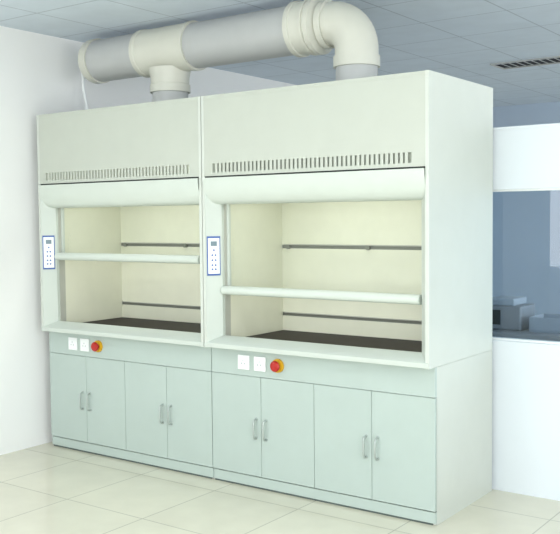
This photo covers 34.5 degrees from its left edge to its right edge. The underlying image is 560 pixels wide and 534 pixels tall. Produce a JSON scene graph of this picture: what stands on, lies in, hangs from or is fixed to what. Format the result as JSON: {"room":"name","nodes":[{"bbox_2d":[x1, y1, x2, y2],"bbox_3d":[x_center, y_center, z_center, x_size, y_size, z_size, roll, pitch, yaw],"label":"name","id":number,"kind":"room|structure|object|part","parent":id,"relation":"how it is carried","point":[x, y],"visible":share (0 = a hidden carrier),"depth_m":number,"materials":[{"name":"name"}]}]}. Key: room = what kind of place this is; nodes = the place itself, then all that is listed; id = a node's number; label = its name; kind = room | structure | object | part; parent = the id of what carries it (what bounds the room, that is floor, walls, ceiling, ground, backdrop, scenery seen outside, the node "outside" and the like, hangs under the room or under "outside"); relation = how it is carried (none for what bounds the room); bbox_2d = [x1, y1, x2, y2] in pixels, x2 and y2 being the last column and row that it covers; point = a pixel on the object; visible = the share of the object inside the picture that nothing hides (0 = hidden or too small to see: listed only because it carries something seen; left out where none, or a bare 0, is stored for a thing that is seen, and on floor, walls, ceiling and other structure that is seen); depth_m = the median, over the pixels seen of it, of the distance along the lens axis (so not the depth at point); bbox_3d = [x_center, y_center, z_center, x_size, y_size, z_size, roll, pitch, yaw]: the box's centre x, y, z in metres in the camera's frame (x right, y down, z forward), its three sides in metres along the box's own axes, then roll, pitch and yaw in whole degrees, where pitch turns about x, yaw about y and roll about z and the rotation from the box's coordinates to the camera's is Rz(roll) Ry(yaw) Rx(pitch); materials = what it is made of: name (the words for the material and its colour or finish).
{"room":"science laboratory","nodes":[
{"label":"science laboratory","id":0,"kind":"room"},
{"bbox_2d":[0,26,294,454],"bbox_3d":[-1.851,-0.179,6.286,0.100,2.920,12.800,2,4,36],"label":"wall","id":1,"kind":"structure","parent":0,"point":[40,74],"depth_m":6.32,"materials":[{"name":"paint"}]},
{"bbox_2d":[0,442,559,533],"bbox_3d":[1.684,1.431,3.822,8.790,0.100,13.000,2,4,36],"label":"floor","id":2,"kind":"structure","parent":0,"point":[47,488],"depth_m":4.99,"materials":[{"name":"tile"}]},
{"bbox_2d":[36,96,214,478],"bbox_3d":[-0.835,0.111,6.184,1.495,2.332,0.823,2,4,36],"label":"fume hood","id":3,"kind":"object","parent":2,"relation":"on","point":[120,187],"visible":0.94,"depth_m":6.04,"materials":[{"name":"paint"}]},
{"bbox_2d":[68,337,89,351],"bbox_3d":[-1.381,0.531,6.188,0.206,0.086,0.010,2,4,36],"label":"socket","id":4,"kind":"object","parent":3,"relation":"attached to","point":[75,344],"depth_m":6.19,"materials":[{"name":"white plastic"}]},
{"bbox_3d":[-1.074,-0.787,5.818,1.454,0.456,0.015,2,4,36],"label":"panel","id":5,"kind":"part","parent":3,"relation":"part of","materials":[{"name":"beige paint"}]},
{"bbox_3d":[-1.038,0.429,5.916,1.490,0.065,0.104,2,4,36],"label":"airfoil sill","id":6,"kind":"part","parent":3,"relation":"part of","materials":[{"name":"paint"}]},
{"bbox_3d":[-1.022,-0.060,5.919,1.320,0.052,0.057,2,4,36],"label":"sash handle","id":7,"kind":"part","parent":3,"relation":"part of","materials":[{"name":"white metal"}]},
{"bbox_3d":[-1.020,0.542,5.946,1.495,0.156,0.022,2,4,36],"label":"apron panel","id":8,"kind":"part","parent":3,"relation":"part of","materials":[{"name":"green paint"}]},
{"bbox_2d":[82,317,200,332],"bbox_3d":[-0.831,0.426,6.202,1.332,0.030,0.599,2,4,36],"label":"countertop","id":9,"kind":"structure","parent":3,"relation":"on","point":[122,321],"depth_m":6.36,"materials":[{"name":"black stone"}]},
{"bbox_2d":[78,0,379,108],"bbox_3d":[-0.456,-1.327,5.835,2.516,0.571,0.334,2,4,36],"label":"duct","id":10,"kind":"object","parent":3,"relation":"attached to","point":[168,55],"visible":0.81,"depth_m":5.57,"materials":[{"name":"plastic"}]},
{"bbox_2d":[201,70,492,524],"bbox_3d":[0.380,0.146,5.305,1.495,2.332,0.823,2,4,36],"label":"fume hood","id":11,"kind":"object","parent":2,"relation":"on","point":[348,224],"visible":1,"depth_m":5.04,"materials":[{"name":"paint"}]},
{"bbox_2d":[238,354,265,371],"bbox_3d":[-0.166,0.567,5.309,0.206,0.086,0.010,2,4,36],"label":"socket","id":12,"kind":"object","parent":11,"relation":"attached to","point":[246,362],"depth_m":5.31,"materials":[{"name":"white plastic"}]},
{"bbox_3d":[0.142,-0.751,4.939,1.454,0.456,0.015,2,4,36],"label":"panel","id":13,"kind":"part","parent":11,"relation":"part of","materials":[{"name":"beige paint"}]},
{"bbox_3d":[0.177,0.464,5.038,1.490,0.065,0.104,2,4,36],"label":"airfoil sill","id":14,"kind":"part","parent":11,"relation":"part of","materials":[{"name":"paint"}]},
{"bbox_3d":[0.195,0.155,5.050,1.320,0.052,0.057,2,4,36],"label":"sash handle","id":15,"kind":"part","parent":11,"relation":"part of","materials":[{"name":"white metal"}]},
{"bbox_3d":[0.196,0.577,5.067,1.495,0.156,0.022,2,4,36],"label":"apron panel","id":16,"kind":"part","parent":11,"relation":"part of","materials":[{"name":"green paint"}]},
{"bbox_2d":[247,330,421,351],"bbox_3d":[0.384,0.461,5.324,1.332,0.030,0.599,2,4,36],"label":"countertop","id":17,"kind":"structure","parent":11,"relation":"on","point":[311,337],"depth_m":5.43,"materials":[{"name":"black stone"}]},
{"bbox_2d":[492,329,559,340],"bbox_3d":[1.730,0.832,7.029,3.100,0.750,0.800,2,4,36],"label":"lab bench","id":18,"kind":"object","parent":2,"relation":"on","point":[524,334],"visible":0.02,"depth_m":6.52,"materials":[{"name":"grey metal"}]},
{"bbox_2d":[492,295,534,330],"bbox_3d":[1.746,0.347,6.861,0.300,0.235,0.305,2,4,36],"label":"instrument","id":19,"kind":"object","parent":18,"relation":"on","point":[513,313],"visible":0.74,"depth_m":6.74,"materials":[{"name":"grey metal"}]},
{"bbox_3d":[1.601,0.376,6.782,0.120,0.110,0.005,2,4,36],"label":"panel","id":20,"kind":"part","parent":19,"relation":"part of","materials":[{"name":"black plastic"}]},
{"bbox_2d":[529,313,559,333],"bbox_3d":[2.035,0.418,6.659,0.290,0.110,0.300,2,4,36],"label":"crate","id":21,"kind":"object","parent":18,"relation":"on","point":[541,323],"visible":1,"depth_m":6.57,"materials":[{"name":"plastic"}]},
{"bbox_2d":[0,0,559,106],"bbox_3d":[1.654,-1.585,3.660,8.790,0.100,13.000,2,4,36],"label":"ceiling","id":22,"kind":"structure","parent":0,"point":[461,39],"depth_m":6.30,"materials":[{"name":"tile"}]},
{"bbox_2d":[490,56,559,69],"bbox_3d":[2.265,-1.750,7.658,0.890,0.012,0.300,2,4,36],"label":"ceiling air vent","id":23,"kind":"object","parent":22,"relation":"attached to","point":[555,59],"depth_m":7.75,"materials":[{"name":"grey metal"}]},
{"bbox_2d":[492,126,559,500],"bbox_3d":[1.200,0.255,5.325,5.990,2.095,0.100,2,4,36],"label":"wall partition","id":24,"kind":"structure","parent":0,"point":[525,375],"depth_m":5.13,"materials":[{"name":"paint"}]},
{"bbox_2d":[492,188,559,344],"bbox_3d":[2.104,0.012,4.655,2.550,0.875,0.040,2,4,36],"label":"frame","id":25,"kind":"object","parent":24,"relation":"attached to","point":[538,189],"visible":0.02,"depth_m":5.14,"materials":[{"name":"white plastic"}]},
{"bbox_2d":[493,123,559,129],"bbox_3d":[1.189,-0.798,5.269,5.990,0.015,0.108,2,4,36],"label":"trim","id":26,"kind":"structure","parent":24,"relation":"on","point":[552,124],"depth_m":5.06,"materials":[{"name":"paint"}]},
{"bbox_2d":[492,101,559,314],"bbox_3d":[5.449,-0.396,8.957,8.590,2.920,0.100,2,4,36],"label":"wall","id":27,"kind":"structure","parent":0,"point":[526,224],"depth_m":10.70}
]}

